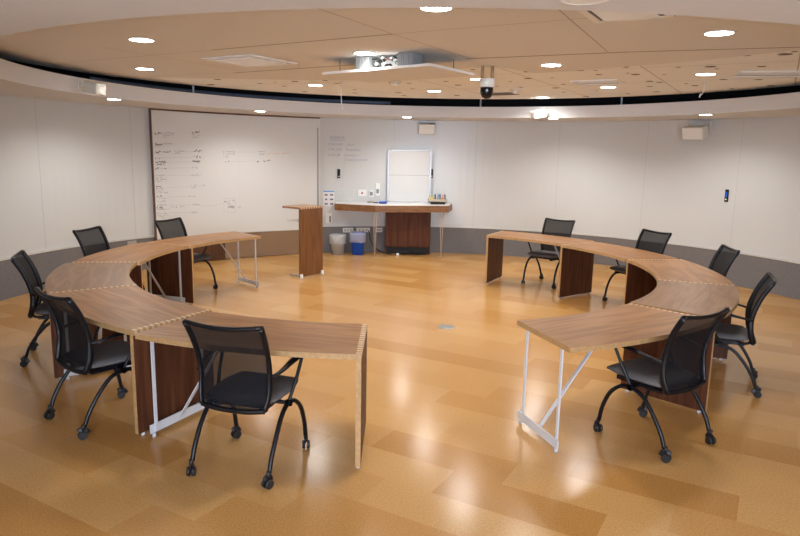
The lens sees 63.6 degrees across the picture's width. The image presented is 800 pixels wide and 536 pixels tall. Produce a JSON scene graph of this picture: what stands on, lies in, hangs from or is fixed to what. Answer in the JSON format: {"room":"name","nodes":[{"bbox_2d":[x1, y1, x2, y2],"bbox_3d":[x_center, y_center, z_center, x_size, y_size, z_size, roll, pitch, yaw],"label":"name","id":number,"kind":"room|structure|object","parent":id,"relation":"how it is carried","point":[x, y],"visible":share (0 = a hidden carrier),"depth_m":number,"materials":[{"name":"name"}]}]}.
{"room":"conference room","nodes":[
{"label":"conference room","id":0,"kind":"room"},
{"bbox_2d":[0,95,154,257],"bbox_3d":[-3.844,-1.010,6.681,2.514,3.300,9.202,0,10,-4],"label":"wall","id":1,"kind":"structure","parent":0,"point":[66,167],"depth_m":8.97,"materials":[{"name":"white paint"}]},
{"bbox_2d":[127,240,136,244],"bbox_3d":[-4.155,-0.380,10.008,0.011,0.085,0.160,7,12,31],"label":"power outlet","id":2,"kind":"object","parent":1,"relation":"attached to","point":[134,241],"visible":0.61,"depth_m":9.99,"materials":[{"name":"grey"}]},
{"bbox_2d":[0,252,799,535],"bbox_3d":[0.379,1.089,5.020,13.800,0.080,16.900,1,10,0],"label":"floor","id":3,"kind":"structure","parent":0,"point":[446,451],"depth_m":4.43,"materials":[{"name":"orange wood"}]},
{"bbox_2d":[10,250,49,366],"bbox_3d":[-3.124,0.333,5.885,0.646,0.964,0.586,-3,11,-21],"label":"mesh chair","id":4,"kind":"object","parent":3,"relation":"on","point":[21,260],"visible":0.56,"depth_m":5.70,"materials":[{"name":"black fabric"}]},
{"bbox_2d":[34,287,131,439],"bbox_3d":[-2.119,0.595,4.541,0.586,0.964,0.646,9,13,38],"label":"mesh chair","id":5,"kind":"object","parent":3,"relation":"on","point":[77,352],"visible":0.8,"depth_m":4.36,"materials":[{"name":"black fabric"}]},
{"bbox_2d":[45,262,136,378],"bbox_3d":[-2.846,0.425,6.037,0.748,0.741,1.500,-3,11,-22],"label":"curved desk","id":6,"kind":"object","parent":3,"relation":"on","point":[67,277],"visible":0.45,"depth_m":5.72,"materials":[{"name":"brown wood"}]},
{"bbox_2d":[73,226,144,289],"bbox_3d":[-3.414,0.014,7.630,0.646,0.964,0.586,3,10,9],"label":"mesh chair","id":7,"kind":"object","parent":3,"relation":"on","point":[92,240],"visible":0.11,"depth_m":7.64,"materials":[{"name":"black fabric"}]},
{"bbox_2d":[48,285,210,435],"bbox_3d":[-2.089,0.636,4.948,1.500,0.741,0.748,10,14,42],"label":"curved desk","id":8,"kind":"object","parent":3,"relation":"on","point":[127,310],"visible":0.59,"depth_m":4.53,"materials":[{"name":"brown wood"}]},
{"bbox_2d":[71,242,187,303],"bbox_3d":[-3.005,0.185,7.353,0.748,0.741,1.500,2,10,5],"label":"curved desk","id":9,"kind":"object","parent":3,"relation":"on","point":[141,253],"visible":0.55,"depth_m":7.26,"materials":[{"name":"brown wood"}]},
{"bbox_2d":[154,217,217,288],"bbox_3d":[-2.890,-0.170,8.710,0.646,0.964,0.586,5,11,22],"label":"mesh chair","id":10,"kind":"object","parent":3,"relation":"on","point":[175,227],"visible":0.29,"depth_m":8.77,"materials":[{"name":"black fabric"}]},
{"bbox_2d":[145,231,260,304],"bbox_3d":[-2.544,-0.029,8.601,0.748,0.741,1.500,7,12,31],"label":"curved desk","id":11,"kind":"object","parent":3,"relation":"on","point":[165,268],"visible":0.73,"depth_m":8.05,"materials":[{"name":"brown wood"}]},
{"bbox_2d":[182,319,309,488],"bbox_3d":[-0.919,0.729,3.927,0.586,0.964,0.646,4,11,15],"label":"mesh chair","id":12,"kind":"object","parent":3,"relation":"on","point":[236,377],"visible":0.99,"depth_m":3.71,"materials":[{"name":"fabric"}]},
{"bbox_2d":[135,311,366,467],"bbox_3d":[-0.900,0.778,4.291,1.500,0.741,0.748,3,10,13],"label":"curved desk","id":13,"kind":"object","parent":3,"relation":"on","point":[286,338],"visible":0.86,"depth_m":4.16,"materials":[{"name":"brown wood"}]},
{"bbox_2d":[282,204,323,278],"bbox_3d":[-1.481,-0.413,9.900,0.414,1.077,0.500,9,13,36],"label":"lectern","id":14,"kind":"object","parent":3,"relation":"on","point":[310,216],"visible":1,"depth_m":9.78,"materials":[{"name":"brown wood"}]},
{"bbox_2d":[351,232,364,254],"bbox_3d":[-0.791,-0.469,12.111,0.315,0.433,0.275,1,10,0],"label":"recycling bin","id":15,"kind":"object","parent":3,"relation":"on","point":[357,239],"visible":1,"depth_m":12.03,"materials":[{"name":"blue plastic"}]},
{"bbox_2d":[368,230,387,253],"bbox_3d":[-0.388,-0.490,12.281,0.538,0.429,0.037,7,12,29],"label":"cable","id":16,"kind":"object","parent":3,"relation":"on","point":[368,230],"visible":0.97,"depth_m":12.37,"materials":[{"name":"black rubber"}]},
{"bbox_2d":[335,202,451,256],"bbox_3d":[-0.094,-0.729,12.120,2.255,0.968,0.716,-1,10,-10],"label":"table","id":17,"kind":"object","parent":3,"relation":"on","point":[343,206],"depth_m":11.78,"materials":[{"name":"brown"}]},
{"bbox_2d":[335,202,451,205],"bbox_3d":[-0.086,-1.195,12.042,2.234,0.023,0.705,-1,10,-10],"label":"countertop","id":18,"kind":"structure","parent":17,"relation":"on","point":[352,203],"depth_m":11.86,"materials":[{"name":"white laminate"}]},
{"bbox_2d":[387,150,431,202],"bbox_3d":[0.174,-1.740,12.245,0.830,0.985,0.040,1,10,0],"label":"board","id":19,"kind":"object","parent":17,"relation":"on","point":[408,171],"visible":0.94,"depth_m":12.23,"materials":[{"name":"white metal"}]},
{"bbox_2d":[428,198,446,202],"bbox_3d":[0.695,-1.262,12.065,0.340,0.060,0.140,1,10,0],"label":"marker tray","id":20,"kind":"object","parent":17,"relation":"on","point":[429,200],"visible":1,"depth_m":12.00,"materials":[{"name":"beige plastic"}]},
{"bbox_2d":[385,212,430,253],"bbox_3d":[0.149,-0.701,12.350,0.860,0.840,0.220,1,10,0],"label":"base cabinet","id":21,"kind":"object","parent":3,"relation":"on","point":[404,231],"visible":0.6,"depth_m":12.24,"materials":[{"name":"brown wood"}]},
{"bbox_2d":[395,250,426,254],"bbox_3d":[0.198,-0.292,12.224,0.607,0.077,0.110,1,10,0],"label":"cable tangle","id":22,"kind":"object","parent":3,"relation":"on","point":[397,251],"visible":1,"depth_m":12.21,"materials":[{"name":"black rubber"}]},
{"bbox_2d":[438,325,454,328],"bbox_3d":[0.517,0.655,7.197,0.190,0.010,0.190,1,10,0],"label":"floor outlet","id":23,"kind":"object","parent":3,"relation":"on","point":[439,326],"visible":1,"depth_m":7.17,"materials":[{"name":"grey metal"}]},
{"bbox_2d":[484,231,591,284],"bbox_3d":[1.953,-0.082,9.386,1.500,0.741,0.748,10,13,40],"label":"curved desk","id":24,"kind":"object","parent":3,"relation":"on","point":[494,242],"visible":0.73,"depth_m":9.52,"materials":[{"name":"brown wood"}]},
{"bbox_2d":[521,218,575,288],"bbox_3d":[2.229,-0.237,9.642,0.586,0.964,0.646,10,13,40],"label":"mesh chair","id":25,"kind":"object","parent":3,"relation":"on","point":[555,227],"visible":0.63,"depth_m":9.71,"materials":[{"name":"black fabric"}]},
{"bbox_2d":[517,303,714,452],"bbox_3d":[1.538,0.754,4.684,1.500,0.741,0.748,-5,12,-31],"label":"curved desk","id":26,"kind":"object","parent":3,"relation":"on","point":[646,329],"visible":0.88,"depth_m":4.55,"materials":[{"name":"brown wood"}]},
{"bbox_2d":[557,241,676,298],"bbox_3d":[2.711,0.136,8.257,0.748,0.741,1.500,-3,11,-23],"label":"curved desk","id":27,"kind":"object","parent":3,"relation":"on","point":[576,259],"visible":0.8,"depth_m":8.68,"materials":[{"name":"brown wood"}]},
{"bbox_2d":[602,229,671,300],"bbox_3d":[3.100,-0.002,8.434,0.646,0.964,0.586,-3,11,-23],"label":"mesh chair","id":28,"kind":"object","parent":3,"relation":"on","point":[648,240],"visible":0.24,"depth_m":8.49,"materials":[{"name":"black fabric"}]},
{"bbox_2d":[593,307,729,462],"bbox_3d":[1.766,0.700,4.378,0.586,0.964,0.646,-6,12,-33],"label":"mesh chair","id":29,"kind":"object","parent":3,"relation":"on","point":[681,367],"visible":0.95,"depth_m":4.20,"materials":[{"name":"black fabric"}]},
{"bbox_2d":[623,259,733,358],"bbox_3d":[2.935,0.381,6.915,0.748,0.741,1.500,2,10,5],"label":"curved desk","id":30,"kind":"object","parent":3,"relation":"on","point":[642,275],"visible":0.61,"depth_m":7.17,"materials":[{"name":"brown wood"}]},
{"bbox_2d":[630,279,738,360],"bbox_3d":[2.504,0.600,5.654,0.748,0.741,1.500,7,12,31],"label":"curved desk","id":31,"kind":"object","parent":3,"relation":"on","point":[692,298],"visible":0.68,"depth_m":5.53,"materials":[{"name":"brown wood"}]},
{"bbox_2d":[708,244,739,276],"bbox_3d":[3.312,0.233,7.149,0.646,0.964,0.586,3,10,8],"label":"mesh chair","id":32,"kind":"object","parent":3,"relation":"on","point":[722,260],"visible":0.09,"depth_m":7.11,"materials":[{"name":"black fabric"}]},
{"bbox_2d":[714,272,776,397],"bbox_3d":[2.787,0.518,5.506,0.646,0.964,0.586,6,11,25],"label":"mesh chair","id":33,"kind":"object","parent":3,"relation":"on","point":[726,333],"visible":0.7,"depth_m":5.33,"materials":[{"name":"black fabric"}]},
{"bbox_2d":[0,0,799,121],"bbox_3d":[0.458,-1.909,6.808,11.460,0.180,11.460,1,10,0],"label":"ceiling","id":34,"kind":"structure","parent":0,"point":[16,16],"depth_m":6.56,"materials":[{"name":"white paint"}]},
{"bbox_2d":[77,80,105,94],"bbox_3d":[-3.547,-2.072,7.418,0.359,0.170,0.142,6,11,26],"label":"speaker","id":35,"kind":"object","parent":34,"relation":"attached to","point":[96,88],"visible":1,"depth_m":7.35},
{"bbox_2d":[530,109,549,118],"bbox_3d":[2.273,-2.479,10.409,0.361,0.170,0.156,-4,11,-27],"label":"speaker","id":36,"kind":"object","parent":34,"relation":"attached to","point":[543,113],"visible":1,"depth_m":10.33},
{"bbox_2d":[559,0,608,4],"bbox_3d":[0.710,-1.031,2.474,0.200,0.006,0.200,1,10,0],"label":"recessed light","id":37,"kind":"object","parent":34,"relation":"in","point":[570,2],"visible":1,"depth_m":2.51,"materials":[{"name":"white"}]},
{"bbox_2d":[4,50,799,106],"bbox_3d":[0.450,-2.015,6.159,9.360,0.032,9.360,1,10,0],"label":"ceiling","id":38,"kind":"structure","parent":0,"point":[668,78],"depth_m":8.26,"materials":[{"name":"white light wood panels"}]},
{"bbox_2d":[89,76,390,104],"bbox_3d":[-2.302,-2.703,10.035,4.917,0.056,0.862,-7,13,-39],"label":"pipe","id":39,"kind":"object","parent":38,"relation":"attached to","point":[90,77],"visible":0.83,"depth_m":10.33,"materials":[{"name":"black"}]},
{"bbox_2d":[339,82,342,109],"bbox_3d":[-0.774,-2.261,8.496,0.046,0.361,0.044,10,13,40],"label":"microphone","id":40,"kind":"object","parent":38,"relation":"hanging from","point":[339,82],"visible":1,"depth_m":8.49,"materials":[{"name":"white plastic"}]},
{"bbox_2d":[388,81,400,85],"bbox_3d":[-0.074,-2.351,8.224,0.170,0.060,0.170,1,10,0],"label":"smoke detector","id":41,"kind":"object","parent":38,"relation":"attached to","point":[393,83],"visible":0.94,"depth_m":8.18,"materials":[{"name":"beige plastic"}]},
{"bbox_2d":[0,8,799,80],"bbox_3d":[-0.325,-1.748,4.695,9.319,0.009,5.962,6,11,27],"label":"ceiling panels","id":42,"kind":"object","parent":38,"relation":"attached to","point":[316,40],"visible":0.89,"depth_m":5.21,"materials":[{"name":"brown"}]},
{"bbox_2d":[127,37,155,41],"bbox_3d":[-2.153,-1.899,5.376,0.228,0.006,0.228,1,10,0],"label":"recessed light","id":43,"kind":"object","parent":42,"relation":"attached to","point":[136,39],"visible":1,"depth_m":5.34,"materials":[{"name":"white"}]},
{"bbox_2d":[134,67,154,69],"bbox_3d":[-2.916,-2.273,7.374,0.228,0.006,0.228,1,10,0],"label":"recessed light","id":44,"kind":"object","parent":42,"relation":"attached to","point":[139,68],"visible":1,"depth_m":7.33,"materials":[{"name":"white"}]},
{"bbox_2d":[200,54,297,66],"bbox_3d":[-1.514,-2.086,6.519,0.686,0.018,0.681,7,12,30],"label":"diffuser","id":45,"kind":"object","parent":42,"relation":"attached to","point":[246,60],"visible":1,"depth_m":6.43,"materials":[{"name":"white plastic"}]},
{"bbox_2d":[352,51,376,54],"bbox_3d":[-0.322,-1.952,5.869,0.228,0.006,0.228,1,10,0],"label":"recessed light","id":46,"kind":"object","parent":42,"relation":"attached to","point":[355,52],"visible":1,"depth_m":5.85,"materials":[{"name":"white"}]},
{"bbox_2d":[322,52,474,82],"bbox_3d":[-0.032,-1.944,6.255,1.339,0.146,0.856,8,13,35],"label":"lift","id":47,"kind":"object","parent":42,"relation":"attached to","point":[406,65],"visible":1,"depth_m":6.05,"materials":[{"name":"grey"}]},
{"bbox_2d":[418,8,453,11],"bbox_3d":[0.222,-1.599,3.969,0.228,0.006,0.228,1,10,0],"label":"recessed light","id":48,"kind":"object","parent":42,"relation":"attached to","point":[422,9],"visible":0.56,"depth_m":4.00,"materials":[{"name":"white"}]},
{"bbox_2d":[540,63,562,66],"bbox_3d":[1.500,-2.011,6.400,0.228,0.006,0.228,1,10,0],"label":"recessed light","id":49,"kind":"object","parent":42,"relation":"attached to","point":[547,64],"visible":1,"depth_m":6.39,"materials":[{"name":"white"}]},
{"bbox_2d":[577,10,674,23],"bbox_3d":[1.391,-1.570,3.970,0.497,0.018,0.497,7,12,30],"label":"diffuser","id":50,"kind":"object","parent":42,"relation":"attached to","point":[597,17],"visible":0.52,"depth_m":4.05,"materials":[{"name":"white plastic"}]},
{"bbox_2d":[702,30,736,35],"bbox_3d":[2.273,-1.672,4.599,0.228,0.006,0.228,1,10,0],"label":"recessed light","id":51,"kind":"object","parent":42,"relation":"attached to","point":[715,32],"visible":1,"depth_m":4.58,"materials":[{"name":"white"}]},
{"bbox_2d":[479,66,494,98],"bbox_3d":[0.891,-1.898,6.604,0.154,0.325,0.156,1,10,0],"label":"dome camera","id":52,"kind":"object","parent":38,"relation":"hanging from","point":[486,85],"visible":1,"depth_m":6.57,"materials":[{"name":"beige plastic"}]},
{"bbox_2d":[479,92,519,95],"bbox_3d":[1.482,-2.599,9.637,0.500,0.011,0.400,7,12,29],"label":"ceiling vent","id":53,"kind":"object","parent":38,"relation":"in","point":[494,93],"visible":0.61,"depth_m":9.54,"materials":[{"name":"grey metal"}]},
{"bbox_2d":[509,88,521,93],"bbox_3d":[1.598,-2.444,8.923,0.170,0.060,0.170,1,10,0],"label":"smoke detector","id":54,"kind":"object","parent":38,"relation":"attached to","point":[513,90],"visible":1,"depth_m":8.88,"materials":[{"name":"beige plastic"}]},
{"bbox_2d":[570,79,624,85],"bbox_3d":[2.405,-2.259,7.856,0.550,0.016,0.450,7,12,29],"label":"ceiling vent","id":55,"kind":"object","parent":38,"relation":"in","point":[603,81],"visible":1,"depth_m":7.81,"materials":[{"name":"white plastic"}]},
{"bbox_2d":[599,86,616,87],"bbox_3d":[2.717,-2.360,8.426,0.228,0.006,0.228,1,10,0],"label":"recessed light","id":56,"kind":"object","parent":38,"relation":"in","point":[601,86],"visible":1,"depth_m":8.42,"materials":[{"name":"white"}]},
{"bbox_2d":[694,73,716,75],"bbox_3d":[3.282,-2.080,6.930,0.228,0.006,0.228,1,10,0],"label":"recessed light","id":57,"kind":"object","parent":38,"relation":"in","point":[697,74],"visible":1,"depth_m":6.92,"materials":[{"name":"white"}]},
{"bbox_2d":[729,71,799,76],"bbox_3d":[3.901,-2.033,6.764,0.720,0.016,0.420,3,10,12],"label":"ceiling vent","id":58,"kind":"object","parent":38,"relation":"in","point":[741,73],"visible":1,"depth_m":6.75,"materials":[{"name":"white plastic"}]},
{"bbox_2d":[321,118,600,233],"bbox_3d":[0.268,-1.063,12.009,6.524,4.922,1.157,1,10,-2],"label":"wall","id":59,"kind":"structure","parent":0,"point":[515,175],"depth_m":12.12,"materials":[{"name":"white paint"}]},
{"bbox_2d":[148,108,320,261],"bbox_3d":[-2.746,-1.394,11.162,3.047,2.493,0.265,-7,13,-37],"label":"whiteboard","id":60,"kind":"object","parent":59,"relation":"attached to","point":[216,172],"visible":0.87,"depth_m":11.19,"materials":[{"name":"white plastic"}]},
{"bbox_2d":[323,191,333,205],"bbox_3d":[-1.339,-1.310,12.130,0.215,0.285,0.006,-2,11,-19],"label":"poster","id":61,"kind":"object","parent":59,"relation":"attached to","point":[328,196],"visible":1,"depth_m":12.13,"materials":[{"name":"white paper"}]},
{"bbox_2d":[326,213,331,222],"bbox_3d":[-1.341,-0.943,12.180,0.120,0.200,0.037,-2,11,-19],"label":"light switch","id":62,"kind":"object","parent":59,"relation":"attached to","point":[328,215],"visible":1,"depth_m":12.17,"materials":[{"name":"white plastic"}]},
{"bbox_2d":[343,228,352,231],"bbox_3d":[-0.992,-0.723,12.321,0.200,0.085,0.011,-2,11,-15],"label":"power outlet","id":63,"kind":"object","parent":59,"relation":"attached to","point":[344,229],"visible":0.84,"depth_m":12.32,"materials":[{"name":"beige plastic"}]},
{"bbox_2d":[358,190,365,195],"bbox_3d":[-0.720,-1.426,12.275,0.160,0.125,0.022,-1,10,-12],"label":"plate","id":64,"kind":"object","parent":59,"relation":"attached to","point":[360,192],"visible":1,"depth_m":12.27,"materials":[{"name":"white plastic"}]},
{"bbox_2d":[356,228,369,231],"bbox_3d":[-0.711,-0.730,12.389,0.253,0.059,0.011,-1,10,-12],"label":"power outlet","id":65,"kind":"object","parent":59,"relation":"attached to","point":[357,229],"visible":1,"depth_m":12.38,"materials":[{"name":"beige plastic"}]},
{"bbox_2d":[369,190,373,196],"bbox_3d":[-0.548,-1.418,12.309,0.090,0.125,0.027,-1,10,-10],"label":"thermostat","id":66,"kind":"object","parent":59,"relation":"attached to","point":[371,192],"visible":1,"depth_m":12.30,"materials":[{"name":"white plastic"}]},
{"bbox_2d":[375,183,379,195],"bbox_3d":[-0.429,-1.497,12.307,0.085,0.240,0.044,-1,10,-9],"label":"intercom","id":67,"kind":"object","parent":59,"relation":"attached to","point":[377,185],"visible":1,"depth_m":12.29,"materials":[{"name":"white plastic"}]},
{"bbox_2d":[418,120,435,134],"bbox_3d":[0.500,-2.636,12.058,0.336,0.280,0.289,1,10,0],"label":"wall speaker","id":68,"kind":"object","parent":59,"relation":"attached to","point":[424,128],"visible":0.91,"depth_m":11.95,"materials":[{"name":"beige plastic"}]},
{"bbox_2d":[419,125,434,133],"bbox_3d":[0.498,-2.564,11.948,0.279,0.166,0.048,1,10,0],"label":"grille","id":69,"kind":"object","parent":68,"relation":"attached to","point":[423,129],"depth_m":11.94,"materials":[{"name":"plastic"}]},
{"bbox_2d":[593,116,799,260],"bbox_3d":[4.571,-0.879,6.874,2.835,3.300,9.408,1,10,0],"label":"wall","id":70,"kind":"structure","parent":0,"point":[649,177],"depth_m":10.17,"materials":[{"name":"white paint"}]},
{"bbox_2d":[0,225,799,300],"bbox_3d":[0.413,0.337,7.581,10.860,0.495,10.132,1,10,0],"label":"baseboard","id":71,"kind":"structure","parent":70,"relation":"attached to","point":[746,271],"depth_m":10.35,"materials":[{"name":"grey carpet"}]},
{"bbox_2d":[0,58,799,107],"bbox_3d":[0.459,-1.990,6.793,8.500,0.014,8.500,1,10,0],"label":"trim","id":72,"kind":"structure","parent":70,"relation":"attached to","point":[0,58],"depth_m":9.35,"materials":[{"name":"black paint"}]},
{"bbox_2d":[682,121,711,139],"bbox_3d":[4.627,-2.145,10.068,0.299,0.282,0.381,-7,13,-37],"label":"wall speaker","id":73,"kind":"object","parent":70,"relation":"attached to","point":[694,132],"visible":1,"depth_m":9.97,"materials":[{"name":"beige plastic"}]},
{"bbox_2d":[682,128,701,138],"bbox_3d":[4.527,-2.081,10.001,0.048,0.166,0.316,-7,13,-37],"label":"grille","id":74,"kind":"object","parent":73,"relation":"attached to","point":[687,133],"depth_m":10.00,"materials":[{"name":"plastic"}]},
{"bbox_2d":[724,189,728,201],"bbox_3d":[5.005,-1.109,9.894,0.034,0.190,0.055,-5,12,-32],"label":"holder","id":75,"kind":"object","parent":70,"relation":"attached to","point":[726,190],"visible":1,"depth_m":9.88,"materials":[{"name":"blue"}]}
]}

